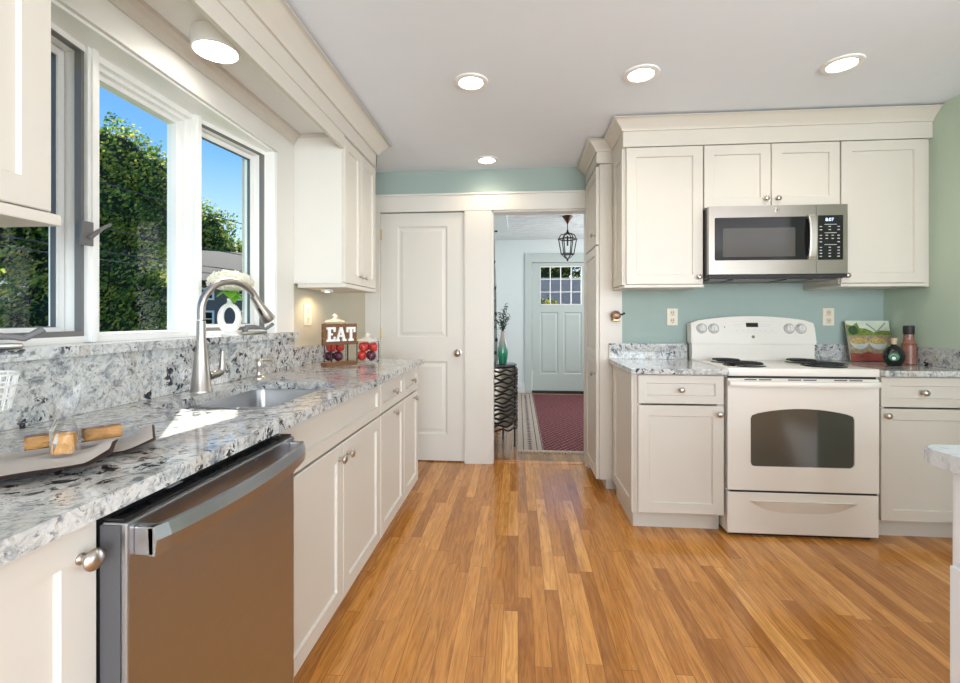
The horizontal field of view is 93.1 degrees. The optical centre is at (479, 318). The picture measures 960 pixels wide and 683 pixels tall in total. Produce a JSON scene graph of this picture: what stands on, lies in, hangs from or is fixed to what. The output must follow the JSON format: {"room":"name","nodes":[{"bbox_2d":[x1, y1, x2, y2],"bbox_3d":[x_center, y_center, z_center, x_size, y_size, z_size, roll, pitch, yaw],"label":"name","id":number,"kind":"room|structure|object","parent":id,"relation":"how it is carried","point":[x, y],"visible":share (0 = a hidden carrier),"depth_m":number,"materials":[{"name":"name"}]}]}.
{"room":"kitchen","nodes":[
{"label":"kitchen","id":0,"kind":"room"},
{"bbox_2d":[144,0,323,133],"bbox_3d":[-0.962,-1.035,1.731,0.295,0.020,1.570,0,0,5],"label":"ceiling","id":1,"kind":"structure","parent":0,"point":[181,14],"depth_m":1.93,"materials":[{"name":"paint"}]},
{"bbox_2d":[190,20,239,63],"bbox_3d":[-0.952,-0.992,1.640,0.155,0.066,0.155,0,0,5],"label":"ceiling light","id":2,"kind":"object","parent":1,"relation":"attached to","point":[206,40],"visible":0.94,"depth_m":1.60,"materials":[{"name":"white ceramic"}]},
{"bbox_2d":[110,2,364,357],"bbox_3d":[-1.315,-0.015,0.300,0.170,2.370,7.180,0,0,5],"label":"wall","id":3,"kind":"structure","parent":0,"point":[333,308],"depth_m":2.88,"materials":[{"name":"beige paint"}]},
{"bbox_2d":[0,326,45,348],"bbox_3d":[-1.163,0.047,1.104,0.032,0.055,0.163,0,0,35],"label":"window crank","id":4,"kind":"object","parent":3,"relation":"in","point":[40,330],"depth_m":1.12,"materials":[{"name":"silver metal"}]},
{"bbox_2d":[0,0,61,226],"bbox_3d":[-1.079,-0.597,0.250,0.304,0.811,1.421,0,0,5],"label":"upper cabinet","id":5,"kind":"object","parent":3,"relation":"attached to","point":[25,25],"visible":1,"depth_m":0.88,"materials":[{"name":"beige paint"}]},
{"bbox_2d":[0,22,84,345],"bbox_3d":[-1.279,-0.389,1.170,0.110,0.927,0.539,0,0,-3],"label":"window","id":6,"kind":"structure","parent":3,"relation":"in","point":[66,255],"depth_m":1.41,"materials":[{"name":"white wood"}]},
{"bbox_2d":[84,46,98,341],"bbox_3d":[-1.271,-0.389,1.445,0.110,0.927,0.040,0,0,5],"label":"trim","id":7,"kind":"structure","parent":3,"relation":"attached to","point":[91,55],"depth_m":1.43,"materials":[{"name":"wood"}]},
{"bbox_2d":[79,220,111,245],"bbox_3d":[-1.197,-0.264,1.419,0.078,0.078,0.033,0,0,-38],"label":"sash lock","id":8,"kind":"object","parent":3,"relation":"attached to","point":[87,234],"visible":1,"depth_m":1.40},
{"bbox_2d":[99,56,191,341],"bbox_3d":[-1.266,-0.389,1.682,0.100,0.927,0.474,0,0,5],"label":"window","id":9,"kind":"structure","parent":3,"relation":"in","point":[113,79],"depth_m":1.87,"materials":[{"name":"white wood"}]},
{"bbox_2d":[0,338,294,431],"bbox_3d":[-1.146,0.187,1.159,0.021,0.164,2.720,0,0,5],"label":"backsplash","id":10,"kind":"structure","parent":3,"relation":"attached to","point":[109,380],"depth_m":1.39,"materials":[{"name":"stone"}]},
{"bbox_2d":[0,332,298,362],"bbox_3d":[-1.198,0.090,1.166,0.162,0.029,2.725,0,0,5],"label":"window sill","id":11,"kind":"structure","parent":3,"relation":"attached to","point":[37,352],"depth_m":1.39,"materials":[{"name":"stone"}]},
{"bbox_2d":[217,298,241,335],"bbox_3d":[-1.099,-0.006,1.998,0.067,0.162,0.090,0,0,5],"label":"vase","id":12,"kind":"object","parent":11,"relation":"on","point":[228,330],"visible":0.98,"depth_m":1.98,"materials":[{"name":"white ceramic"}]},
{"bbox_2d":[206,269,254,302],"bbox_3d":[-1.099,-0.140,2.009,0.177,0.149,0.214,0,0,5],"label":"hydrangea","id":13,"kind":"object","parent":12,"relation":"in","point":[231,291],"visible":0.67,"depth_m":1.96,"materials":[{"name":"beige plant"}]},
{"bbox_2d":[51,0,273,151],"bbox_3d":[-1.224,-0.867,1.627,0.213,0.030,1.440,0,0,5],"label":"trim","id":14,"kind":"structure","parent":3,"relation":"attached to","point":[72,24],"depth_m":1.56,"materials":[{"name":"wood"}]},
{"bbox_2d":[55,0,293,332],"bbox_3d":[-1.111,-0.477,1.615,0.016,1.105,1.833,0,0,5],"label":"trim","id":15,"kind":"structure","parent":3,"relation":"attached to","point":[102,15],"depth_m":1.94,"materials":[{"name":"paint"}]},
{"bbox_2d":[192,114,201,335],"bbox_3d":[-1.232,-0.389,1.917,0.110,0.927,0.040,0,0,5],"label":"trim","id":16,"kind":"structure","parent":3,"relation":"attached to","point":[196,119],"depth_m":1.90,"materials":[{"name":"wood"}]},
{"bbox_2d":[108,0,299,144],"bbox_3d":[-1.115,-0.995,1.314,0.038,0.060,2.433,0,0,5],"label":"trim","id":17,"kind":"structure","parent":3,"relation":"attached to","point":[142,13],"depth_m":1.76,"materials":[{"name":"beige paint"}]},
{"bbox_2d":[202,120,265,335],"bbox_3d":[-1.199,-0.389,2.140,0.110,0.927,0.437,0,0,14],"label":"window","id":18,"kind":"structure","parent":3,"relation":"in","point":[212,134],"depth_m":2.31,"materials":[{"name":"white wood"}]},
{"bbox_2d":[240,323,273,333],"bbox_3d":[-1.073,0.047,2.201,0.032,0.055,0.163,0,0,33],"label":"window crank","id":19,"kind":"object","parent":3,"relation":"in","point":[246,327],"depth_m":2.18,"materials":[{"name":"silver metal"}]},
{"bbox_2d":[245,152,276,332],"bbox_3d":[-1.188,-0.389,1.625,0.162,0.927,1.464,0,0,5],"label":"trim","id":20,"kind":"structure","parent":3,"relation":"attached to","point":[271,157],"depth_m":2.33,"materials":[{"name":"wood"}]},
{"bbox_2d":[187,0,376,168],"bbox_3d":[-0.994,-1.067,1.280,0.306,0.265,3.585,0,0,5],"label":"trim","id":21,"kind":"structure","parent":3,"relation":"attached to","point":[233,19],"depth_m":1.80,"materials":[{"name":"beige paint"}]},
{"bbox_2d":[303,304,310,325],"bbox_3d":[-1.023,-0.020,2.705,0.009,0.125,0.095,0,0,5],"label":"wall outlet","id":22,"kind":"object","parent":3,"relation":"attached to","point":[306,308],"visible":1,"depth_m":2.68,"materials":[{"name":"plastic"}]},
{"bbox_2d":[295,344,335,366],"bbox_3d":[-1.009,0.216,2.799,0.021,0.108,0.560,0,0,5],"label":"backsplash","id":23,"kind":"structure","parent":3,"relation":"attached to","point":[304,355],"depth_m":2.69,"materials":[{"name":"stone"}]},
{"bbox_2d":[242,0,391,155],"bbox_3d":[-0.951,-1.138,1.316,0.386,0.092,3.665,0,0,5],"label":"trim","id":24,"kind":"structure","parent":3,"relation":"attached to","point":[277,16],"depth_m":2.03,"materials":[{"name":"beige paint"}]},
{"bbox_2d":[294,137,376,292],"bbox_3d":[-0.856,-0.587,2.788,0.326,0.831,0.547,0,0,5],"label":"upper cabinet","id":25,"kind":"object","parent":3,"relation":"attached to","point":[334,186],"visible":0.97,"depth_m":2.52,"materials":[{"name":"paint"}]},
{"bbox_2d":[375,167,587,465],"bbox_3d":[0.335,-0.065,3.705,2.550,2.470,0.120,0,0,5],"label":"wall","id":26,"kind":"structure","parent":0,"point":[566,178],"depth_m":3.67,"materials":[{"name":"teal paint"}]},
{"bbox_2d":[380,212,463,460],"bbox_3d":[-0.477,0.148,3.708,0.712,2.023,0.110,0,0,5],"label":"door","id":27,"kind":"structure","parent":26,"relation":"in","point":[422,254],"depth_m":3.72,"materials":[{"name":"paint"}]},
{"bbox_2d":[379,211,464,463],"bbox_3d":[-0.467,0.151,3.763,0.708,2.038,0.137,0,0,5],"label":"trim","id":28,"kind":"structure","parent":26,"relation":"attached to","point":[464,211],"depth_m":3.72,"materials":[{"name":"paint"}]},
{"bbox_2d":[365,190,586,465],"bbox_3d":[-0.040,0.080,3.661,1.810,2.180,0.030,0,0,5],"label":"trim","id":29,"kind":"structure","parent":26,"relation":"attached to","point":[478,207],"depth_m":3.66,"materials":[{"name":"paint"}]},
{"bbox_2d":[494,460,584,464],"bbox_3d":[0.478,1.167,3.693,0.758,0.006,0.060,0,0,5],"label":"threshold","id":30,"kind":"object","parent":26,"relation":"attached to","point":[495,461],"depth_m":3.68,"materials":[{"name":"brown wood"}]},
{"bbox_2d":[494,215,507,231],"bbox_3d":[0.194,-1.200,5.503,0.270,0.080,1.200,0,0,5],"label":"wall","id":31,"kind":"structure","parent":0,"point":[500,221],"depth_m":5.56,"materials":[{"name":"paint"}]},
{"bbox_2d":[494,231,497,360],"bbox_3d":[0.180,-0.119,5.995,0.150,2.078,0.071,0,0,5],"label":"drape","id":32,"kind":"object","parent":31,"relation":"hanging from","point":[495,287],"visible":0.38,"depth_m":6.00,"materials":[{"name":"fabric"}]},
{"bbox_2d":[495,239,583,383],"bbox_3d":[1.342,-0.035,7.173,2.520,2.410,0.120,0,0,5],"label":"wall","id":33,"kind":"structure","parent":0,"point":[510,254],"depth_m":7.18,"materials":[{"name":"paint"}]},
{"bbox_2d":[525,253,583,392],"bbox_3d":[1.246,0.075,7.109,1.080,2.190,0.025,0,0,5],"label":"trim","id":34,"kind":"structure","parent":33,"relation":"attached to","point":[529,257],"depth_m":7.13,"materials":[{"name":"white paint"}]},
{"bbox_2d":[532,263,583,390],"bbox_3d":[1.243,0.130,7.154,0.864,2.010,0.075,0,0,5],"label":"door","id":35,"kind":"structure","parent":33,"relation":"in","point":[557,329],"depth_m":7.15,"materials":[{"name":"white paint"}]},
{"bbox_2d":[540,266,581,304],"bbox_3d":[1.270,-0.517,7.157,0.650,0.605,0.035,0,0,5],"label":"grille","id":36,"kind":"object","parent":35,"relation":"attached to","point":[550,279],"depth_m":7.14,"materials":[{"name":"white wood"}]},
{"bbox_2d":[532,390,583,392],"bbox_3d":[1.251,1.155,7.171,0.861,0.030,0.100,0,0,5],"label":"trim","id":37,"kind":"structure","parent":33,"relation":"attached to","point":[533,391],"depth_m":7.13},
{"bbox_2d":[495,214,583,239],"bbox_3d":[1.067,-1.285,5.571,3.000,0.090,3.720,0,0,5],"label":"ceiling","id":38,"kind":"structure","parent":0,"point":[550,226],"depth_m":6.20,"materials":[{"name":"paint"}]},
{"bbox_2d":[558,215,576,260],"bbox_3d":[1.060,-0.966,5.511,0.236,0.548,0.207,0,0,5],"label":"pendant lantern","id":39,"kind":"object","parent":38,"relation":"hanging from","point":[567,218],"visible":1,"depth_m":5.50,"materials":[{"name":"brown metal"}]},
{"bbox_2d":[285,0,959,172],"bbox_3d":[1.705,-1.260,-0.012,6.600,0.120,7.060,0,0,5],"label":"ceiling","id":40,"kind":"structure","parent":0,"point":[554,70],"depth_m":2.12,"materials":[{"name":"paint"}]},
{"bbox_2d":[454,73,487,91],"bbox_3d":[-0.046,-1.195,2.309,0.175,0.010,0.175,0,0,5],"label":"recessed light","id":41,"kind":"object","parent":40,"relation":"in","point":[471,82],"visible":1,"depth_m":2.30,"materials":[{"name":"white ceramic"}]},
{"bbox_2d":[475,156,498,164],"bbox_3d":[0.053,-1.195,3.445,0.175,0.010,0.175,0,0,5],"label":"recessed light","id":42,"kind":"object","parent":40,"relation":"in","point":[486,160],"visible":1,"depth_m":3.43,"materials":[{"name":"white ceramic"}]},
{"bbox_2d":[622,64,659,83],"bbox_3d":[0.791,-1.195,2.233,0.175,0.010,0.175,0,0,5],"label":"recessed light","id":43,"kind":"object","parent":40,"relation":"in","point":[643,73],"visible":1,"depth_m":2.22,"materials":[{"name":"white ceramic"}]},
{"bbox_2d":[819,53,865,74],"bbox_3d":[1.706,-1.195,2.145,0.175,0.010,0.175,0,0,5],"label":"recessed light","id":44,"kind":"object","parent":40,"relation":"in","point":[844,63],"visible":1,"depth_m":2.13,"materials":[{"name":"white ceramic"}]},
{"bbox_2d":[294,393,952,682],"bbox_3d":[1.865,1.220,1.901,6.600,0.100,10.900,0,0,5],"label":"floor","id":45,"kind":"structure","parent":0,"point":[495,572],"depth_m":1.91,"materials":[{"name":"brown wood"}]},
{"bbox_2d":[0,521,105,682],"bbox_3d":[-0.905,0.736,0.435,0.620,0.868,0.617,0,0,5],"label":"base cabinet","id":46,"kind":"object","parent":45,"relation":"on","point":[48,592],"visible":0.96,"depth_m":0.65,"materials":[{"name":"beige paint"}]},
{"bbox_2d":[96,434,305,682],"bbox_3d":[-0.791,0.737,1.006,0.655,0.866,0.539,0,0,5],"label":"dishwasher","id":47,"kind":"object","parent":45,"relation":"on","point":[195,578],"visible":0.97,"depth_m":0.89,"materials":[{"name":"grey metal"}]},
{"bbox_2d":[184,385,379,676],"bbox_3d":[-0.795,0.736,1.750,0.620,0.868,0.935,0,0,5],"label":"base cabinet","id":48,"kind":"object","parent":45,"relation":"on","point":[337,482],"visible":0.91,"depth_m":1.64,"materials":[{"name":"beige paint"}]},
{"bbox_2d":[0,358,423,565],"bbox_3d":[-0.822,0.285,1.418,0.624,0.030,3.289,0,0,5],"label":"countertop","id":49,"kind":"structure","parent":48,"relation":"on","point":[38,509],"depth_m":1.01,"materials":[{"name":"stone"}]},
{"bbox_2d":[0,370,20,412],"bbox_3d":[-1.074,0.157,0.955,0.156,0.085,0.156,0,0,5],"label":"wire basket","id":50,"kind":"object","parent":49,"relation":"on","point":[15,374],"visible":1,"depth_m":0.99,"materials":[{"name":"white metal"}]},
{"bbox_2d":[0,424,155,460],"bbox_3d":[-0.818,0.254,0.879,0.166,0.025,0.354,0,0,41],"label":"tray","id":51,"kind":"object","parent":49,"relation":"on","point":[146,434],"visible":0.48,"depth_m":0.93,"materials":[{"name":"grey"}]},
{"bbox_2d":[0,437,117,479],"bbox_3d":[-0.785,0.244,0.774,0.272,0.027,0.133,0,0,-41],"label":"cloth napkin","id":52,"kind":"object","parent":51,"relation":"on","point":[11,468],"visible":0.97,"depth_m":0.79,"materials":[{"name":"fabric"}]},
{"bbox_2d":[1,427,88,451],"bbox_3d":[-0.818,0.227,0.860,0.039,0.028,0.120,0,0,43],"label":"bottle","id":53,"kind":"object","parent":52,"relation":"on","point":[41,440],"visible":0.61,"depth_m":0.84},
{"bbox_2d":[49,387,80,454],"bbox_3d":[-0.749,0.178,0.822,0.039,0.129,0.042,0,0,19],"label":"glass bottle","id":54,"kind":"object","parent":52,"relation":"on","point":[59,443],"visible":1,"depth_m":0.81,"materials":[{"name":"glass"}]},
{"bbox_2d":[70,421,140,442],"bbox_3d":[-0.763,0.227,0.919,0.039,0.028,0.121,0,0,42],"label":"bottle","id":55,"kind":"object","parent":51,"relation":"on","point":[108,431],"visible":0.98,"depth_m":0.91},
{"bbox_2d":[189,278,274,392],"bbox_3d":[-0.970,0.055,1.800,0.075,0.430,0.337,0,0,28],"label":"faucet","id":56,"kind":"object","parent":49,"relation":"on","point":[202,376],"visible":1,"depth_m":1.68,"materials":[{"name":"silver metal"}]},
{"bbox_2d":[187,389,318,409],"bbox_3d":[-0.794,0.395,1.642,0.373,0.194,0.588,0,0,5],"label":"sink","id":57,"kind":"object","parent":49,"relation":"in","point":[259,398],"visible":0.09,"depth_m":1.92,"materials":[{"name":"metal"}]},
{"bbox_2d":[253,358,273,378],"bbox_3d":[-0.992,0.226,2.074,0.054,0.089,0.093,0,0,15],"label":"soap dispenser","id":58,"kind":"object","parent":49,"relation":"on","point":[259,362],"visible":1,"depth_m":2.05,"materials":[{"name":"silver metal"}]},
{"bbox_2d":[321,324,357,366],"bbox_3d":[-0.807,0.150,2.616,0.056,0.240,0.224,0,0,38],"label":"eat sign","id":59,"kind":"object","parent":49,"relation":"on","point":[333,334],"visible":1,"depth_m":2.59,"materials":[{"name":"brown wood"}]},
{"bbox_2d":[378,373,403,538],"bbox_3d":[-0.738,0.736,2.443,0.620,0.868,0.453,0,0,5],"label":"base cabinet","id":60,"kind":"object","parent":45,"relation":"on","point":[391,415],"visible":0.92,"depth_m":2.40,"materials":[{"name":"beige paint"}]},
{"bbox_2d":[401,367,418,500],"bbox_3d":[-0.703,0.736,2.857,0.620,0.868,0.373,0,0,5],"label":"base cabinet","id":61,"kind":"object","parent":45,"relation":"on","point":[411,397],"visible":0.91,"depth_m":2.84,"materials":[{"name":"beige paint"}]},
{"bbox_2d":[494,361,517,446],"bbox_3d":[0.143,0.794,4.237,0.419,0.751,0.419,0,0,-18],"label":"wire side table","id":62,"kind":"object","parent":45,"relation":"on","point":[505,375],"visible":0.5,"depth_m":4.07,"materials":[{"name":"metal"}]},
{"bbox_2d":[498,331,507,363],"bbox_3d":[0.208,0.269,4.177,0.095,0.300,0.095,0,0,5],"label":"vase","id":63,"kind":"object","parent":62,"relation":"on","point":[502,347],"visible":1,"depth_m":4.14,"materials":[{"name":"ceramic"}]},
{"bbox_2d":[494,303,509,330],"bbox_3d":[0.199,0.002,4.178,0.161,0.278,0.166,0,0,27],"label":"eucalyptus stems","id":64,"kind":"object","parent":63,"relation":"on","point":[502,324],"visible":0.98,"depth_m":4.18,"materials":[{"name":"green plant"}]},
{"bbox_2d":[517,394,583,454],"bbox_3d":[1.079,1.163,5.454,1.264,0.012,3.123,0,0,5],"label":"area rug","id":65,"kind":"object","parent":45,"relation":"on","point":[550,423],"visible":0.7,"depth_m":5.02,"materials":[{"name":"fabric"}]},
{"bbox_2d":[586,164,621,488],"bbox_3d":[0.878,0.062,3.325,0.204,2.215,0.503,0,0,5],"label":"pantry cabinet","id":66,"kind":"object","parent":45,"relation":"on","point":[601,300],"visible":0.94,"depth_m":3.08,"materials":[{"name":"beige paint"}]},
{"bbox_2d":[611,311,624,321],"bbox_3d":[0.921,-0.015,3.035,0.094,0.074,0.065,0,0,5],"label":"pencil sharpener","id":67,"kind":"object","parent":66,"relation":"attached to","point":[615,315],"visible":1,"depth_m":3.01,"materials":[{"name":"brown metal"}]},
{"bbox_2d":[613,365,723,528],"bbox_3d":[1.100,0.736,2.744,0.488,0.868,0.614,0,0,5],"label":"base cabinet","id":68,"kind":"object","parent":45,"relation":"on","point":[668,429],"visible":0.98,"depth_m":2.48,"materials":[{"name":"beige paint"}]},
{"bbox_2d":[608,359,728,374],"bbox_3d":[1.093,0.285,2.741,0.510,0.030,0.622,0,0,5],"label":"countertop","id":69,"kind":"structure","parent":68,"relation":"on","point":[632,366],"depth_m":2.56,"materials":[{"name":"stone"}]},
{"bbox_2d":[687,316,881,538],"bbox_3d":[1.732,0.578,2.688,0.768,1.185,0.660,0,0,5],"label":"range","id":70,"kind":"object","parent":45,"relation":"on","point":[801,432],"visible":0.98,"depth_m":2.42,"materials":[{"name":"white metal"}]},
{"bbox_2d":[730,321,776,332],"bbox_3d":[1.759,0.055,2.927,0.282,0.071,0.015,0,0,5],"label":"control panel","id":71,"kind":"object","parent":70,"relation":"attached to","point":[735,326],"depth_m":2.93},
{"bbox_2d":[690,359,879,376],"bbox_3d":[1.731,0.286,2.680,0.764,0.043,0.550,0,0,5],"label":"cooktop","id":72,"kind":"object","parent":70,"relation":"in","point":[737,367],"depth_m":2.44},
{"bbox_2d":[876,376,959,537],"bbox_3d":[2.350,0.736,2.647,0.463,0.868,0.630,0,0,5],"label":"base cabinet","id":73,"kind":"object","parent":45,"relation":"on","point":[915,495],"visible":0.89,"depth_m":2.38,"materials":[{"name":"beige paint"}]},
{"bbox_2d":[817,360,959,376],"bbox_3d":[2.349,0.285,2.644,0.466,0.030,0.637,0,0,5],"label":"countertop","id":74,"kind":"structure","parent":73,"relation":"on","point":[916,370],"depth_m":2.41,"materials":[{"name":"stone"}]},
{"bbox_2d":[845,321,890,360],"bbox_3d":[2.464,0.140,2.881,0.250,0.252,0.071,0,0,8],"label":"cookbook","id":75,"kind":"object","parent":74,"relation":"on","point":[867,340],"visible":0.95,"depth_m":2.88,"materials":[{"name":"paper"}]},
{"bbox_2d":[848,326,857,334],"bbox_3d":[2.378,0.075,2.901,0.056,0.058,0.014,0,0,5],"label":"picture","id":76,"kind":"object","parent":75,"relation":"attached to","point":[852,330],"depth_m":2.90},
{"bbox_2d":[850,341,867,348],"bbox_3d":[2.401,0.169,2.876,0.104,0.051,0.012,0,0,8],"label":"picture","id":77,"kind":"object","parent":75,"relation":"attached to","point":[853,344],"depth_m":2.88},
{"bbox_2d":[850,338,867,343],"bbox_3d":[2.402,0.142,2.881,0.104,0.039,0.009,0,0,9],"label":"picture","id":78,"kind":"object","parent":75,"relation":"on","point":[852,340],"depth_m":2.88},
{"bbox_2d":[850,351,882,360],"bbox_3d":[2.461,0.236,2.853,0.250,0.059,0.014,0,0,8],"label":"picture","id":79,"kind":"object","parent":75,"relation":"attached to","point":[854,355],"depth_m":2.86},
{"bbox_2d":[846,323,890,335],"bbox_3d":[2.465,0.068,2.890,0.250,0.083,0.029,0,0,5],"label":"picture","id":80,"kind":"object","parent":75,"relation":"attached to","point":[852,329],"depth_m":2.89},
{"bbox_2d":[848,335,890,353],"bbox_3d":[2.463,0.163,2.870,0.251,0.117,0.037,0,0,5],"label":"picture","id":81,"kind":"object","parent":75,"relation":"attached to","point":[857,344],"depth_m":2.87},
{"bbox_2d":[869,342,886,348],"bbox_3d":[2.507,0.169,2.861,0.104,0.051,0.012,0,0,8],"label":"picture","id":82,"kind":"object","parent":75,"relation":"attached to","point":[872,345],"depth_m":2.86},
{"bbox_2d":[869,338,886,343],"bbox_3d":[2.508,0.142,2.867,0.104,0.039,0.009,0,0,9],"label":"picture","id":83,"kind":"object","parent":75,"relation":"on","point":[871,340],"depth_m":2.87},
{"bbox_2d":[882,338,905,365],"bbox_3d":[2.375,0.191,2.609,0.103,0.158,0.109,0,0,5],"label":"bottle","id":84,"kind":"object","parent":74,"relation":"on","point":[893,355],"visible":1,"depth_m":2.58,"materials":[{"name":"black"}]},
{"bbox_2d":[901,325,916,364],"bbox_3d":[2.516,0.155,2.670,0.071,0.228,0.071,0,0,5],"label":"grinder","id":85,"kind":"object","parent":74,"relation":"on","point":[909,346],"visible":0.97,"depth_m":2.65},
{"bbox_2d":[924,444,959,682],"bbox_3d":[1.496,0.720,0.478,1.198,0.900,0.902,0,0,5],"label":"kitchen island","id":86,"kind":"object","parent":45,"relation":"on","point":[947,457],"visible":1,"depth_m":0.91,"materials":[{"name":"wood"}]},
{"bbox_2d":[622,283,882,359],"bbox_3d":[1.863,-0.015,3.081,1.799,2.370,0.150,0,0,5],"label":"wall","id":87,"kind":"structure","parent":0,"point":[644,320],"depth_m":3.02,"materials":[{"name":"teal paint"}]},
{"bbox_2d":[609,343,686,358],"bbox_3d":[1.120,0.218,3.041,0.506,0.102,0.020,0,0,5],"label":"backsplash","id":88,"kind":"structure","parent":87,"relation":"attached to","point":[616,350],"depth_m":3.03,"materials":[{"name":"stone"}]},
{"bbox_2d":[613,146,703,290],"bbox_3d":[1.106,-0.607,2.870,0.470,0.846,0.361,0,0,5],"label":"upper cabinet","id":89,"kind":"object","parent":87,"relation":"attached to","point":[658,191],"visible":1,"depth_m":2.73,"materials":[{"name":"beige paint"}]},
{"bbox_2d":[667,308,677,325],"bbox_3d":[1.288,-0.010,3.048,0.071,0.115,0.009,0,0,5],"label":"wall outlet","id":90,"kind":"object","parent":87,"relation":"attached to","point":[672,313],"visible":1,"depth_m":3.04,"materials":[{"name":"plastic"}]},
{"bbox_2d":[585,122,932,286],"bbox_3d":[1.704,-0.692,3.089,1.826,1.016,0.844,0,0,5],"label":"trim","id":91,"kind":"structure","parent":87,"relation":"attached to","point":[905,130],"depth_m":2.66,"materials":[{"name":"beige paint"}]},
{"bbox_2d":[577,104,942,175],"bbox_3d":[1.669,-1.155,3.059,1.892,0.067,0.910,0,0,5],"label":"trim","id":92,"kind":"structure","parent":87,"relation":"attached to","point":[916,113],"depth_m":2.64,"materials":[{"name":"beige paint"}]},
{"bbox_2d":[703,142,839,209],"bbox_3d":[1.721,-0.841,2.827,0.764,0.378,0.377,0,0,5],"label":"upper cabinet","id":93,"kind":"object","parent":87,"relation":"attached to","point":[808,173],"visible":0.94,"depth_m":2.67,"materials":[{"name":"beige paint"}]},
{"bbox_2d":[703,204,847,283],"bbox_3d":[1.718,-0.436,2.788,0.756,0.424,0.437,0,0,5],"label":"microwave","id":94,"kind":"object","parent":93,"relation":"attached to","point":[767,243],"visible":1,"depth_m":2.61,"materials":[{"name":"grey metal"}]},
{"bbox_2d":[822,308,833,325],"bbox_3d":[2.272,-0.010,2.966,0.071,0.115,0.009,0,0,5],"label":"wall outlet","id":95,"kind":"object","parent":87,"relation":"attached to","point":[827,313],"visible":1,"depth_m":2.96,"materials":[{"name":"plastic"}]},
{"bbox_2d":[815,344,849,359],"bbox_3d":[2.364,0.218,2.952,0.445,0.102,0.021,0,0,5],"label":"backsplash","id":96,"kind":"structure","parent":87,"relation":"attached to","point":[822,351],"depth_m":2.95,"materials":[{"name":"stone"}]},
{"bbox_2d":[803,139,926,289],"bbox_3d":[2.331,-0.607,2.776,0.464,0.846,0.377,0,0,5],"label":"upper cabinet","id":97,"kind":"object","parent":87,"relation":"attached to","point":[882,182],"visible":0.8,"depth_m":2.62,"materials":[{"name":"beige paint"}]},
{"bbox_2d":[883,94,959,349],"bbox_3d":[2.604,-0.015,2.015,0.145,2.370,1.850,0,0,5],"label":"wall","id":98,"kind":"structure","parent":0,"point":[934,309],"depth_m":2.54,"materials":[{"name":"green paint"}]},
{"bbox_2d":[897,345,959,368],"bbox_3d":[2.571,0.218,2.626,0.020,0.102,0.637,0,0,5],"label":"backsplash","id":99,"kind":"structure","parent":98,"relation":"attached to","point":[938,357],"depth_m":2.53,"materials":[{"name":"stone"}]},
{"label":"outside","id":100,"kind":"structure","parent":0,"visible":0},
{"bbox_2d":[0,245,211,273],"bbox_3d":[-5.414,-0.955,6.072,0.017,0.267,17.219,0,0,7],"label":"cable","id":101,"kind":"object","parent":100,"point":[0,245],"visible":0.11,"depth_m":6.48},
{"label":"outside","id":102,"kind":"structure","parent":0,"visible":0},
{"bbox_3d":[1.419,1.695,10.980,7.000,0.950,7.480,0,0,5],"label":"ground porch","id":103,"kind":"structure","parent":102,"visible":0},
{"bbox_2d":[541,295,562,303],"bbox_3d":[1.531,0.370,12.456,2.893,2.034,1.651,0,0,0],"label":"bush","id":104,"kind":"object","parent":103,"relation":"on","point":[544,301],"visible":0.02,"depth_m":12.21,"materials":[{"name":"green plant"}]},
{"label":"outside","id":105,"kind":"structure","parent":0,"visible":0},
{"bbox_2d":[0,235,241,270],"bbox_3d":[-5.414,-1.075,6.072,0.017,0.267,17.219,0,0,7],"label":"cable","id":106,"kind":"object","parent":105,"point":[0,235],"visible":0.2,"depth_m":6.65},
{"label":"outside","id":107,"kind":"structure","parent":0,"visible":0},
{"bbox_2d":[99,227,240,254],"bbox_3d":[-5.414,-1.405,6.072,0.017,0.267,17.219,0,0,7],"label":"cable","id":108,"kind":"object","parent":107,"point":[99,227],"visible":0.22,"depth_m":7.23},
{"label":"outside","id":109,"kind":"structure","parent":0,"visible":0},
{"bbox_2d":[99,181,241,223],"bbox_3d":[-5.414,-2.055,6.072,0.017,0.267,17.219,0,0,7],"label":"cable","id":110,"kind":"object","parent":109,"point":[99,181],"visible":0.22,"depth_m":7.21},
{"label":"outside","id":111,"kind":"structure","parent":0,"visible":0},
{"bbox_3d":[1.665,2.270,19.931,120.000,0.200,100.000,0,0,5],"label":"ground","id":112,"kind":"structure","parent":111,"visible":0},
{"bbox_2d":[0,227,16,326],"bbox_3d":[-8.994,-1.136,4.728,4.683,6.645,7.204,0,0,5],"label":"tree","id":113,"kind":"object","parent":112,"relation":"on","point":[3,291],"visible":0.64,"depth_m":7.19,"materials":[{"name":"green plant"}]},
{"bbox_2d":[0,112,166,331],"bbox_3d":[-10.411,-1.474,10.538,6.572,7.543,3.971,0,0,-37],"label":"tree","id":114,"kind":"object","parent":112,"relation":"on","point":[132,297],"visible":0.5,"depth_m":10.78,"materials":[{"name":"green plant"}]},
{"bbox_2d":[142,249,241,329],"bbox_3d":[-14.013,-0.755,25.122,11.800,5.850,8.000,0,0,-27],"label":"house","id":115,"kind":"structure","parent":112,"relation":"on","point":[219,259],"depth_m":22.30,"materials":[{"name":"grey"}]},
{"bbox_2d":[202,197,241,252],"bbox_3d":[-17.912,-3.606,35.836,13.075,11.585,5.813,0,0,-13],"label":"tree","id":116,"kind":"object","parent":112,"relation":"on","point":[214,236],"visible":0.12,"depth_m":34.37,"materials":[{"name":"green plant"}]},
{"bbox_2d":[541,278,580,303],"bbox_3d":[2.257,0.420,15.014,14.000,3.500,0.300,0,0,5],"label":"wall","id":117,"kind":"structure","parent":112,"relation":"on","point":[545,284],"depth_m":14.83,"materials":[{"name":"paint"}]},
{"bbox_2d":[541,267,580,277],"bbox_3d":[1.692,-1.241,17.391,9.022,5.255,3.383,0,0,5],"label":"tree","id":118,"kind":"object","parent":112,"relation":"on","point":[545,271],"visible":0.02,"depth_m":16.65,"materials":[{"name":"green plant"}]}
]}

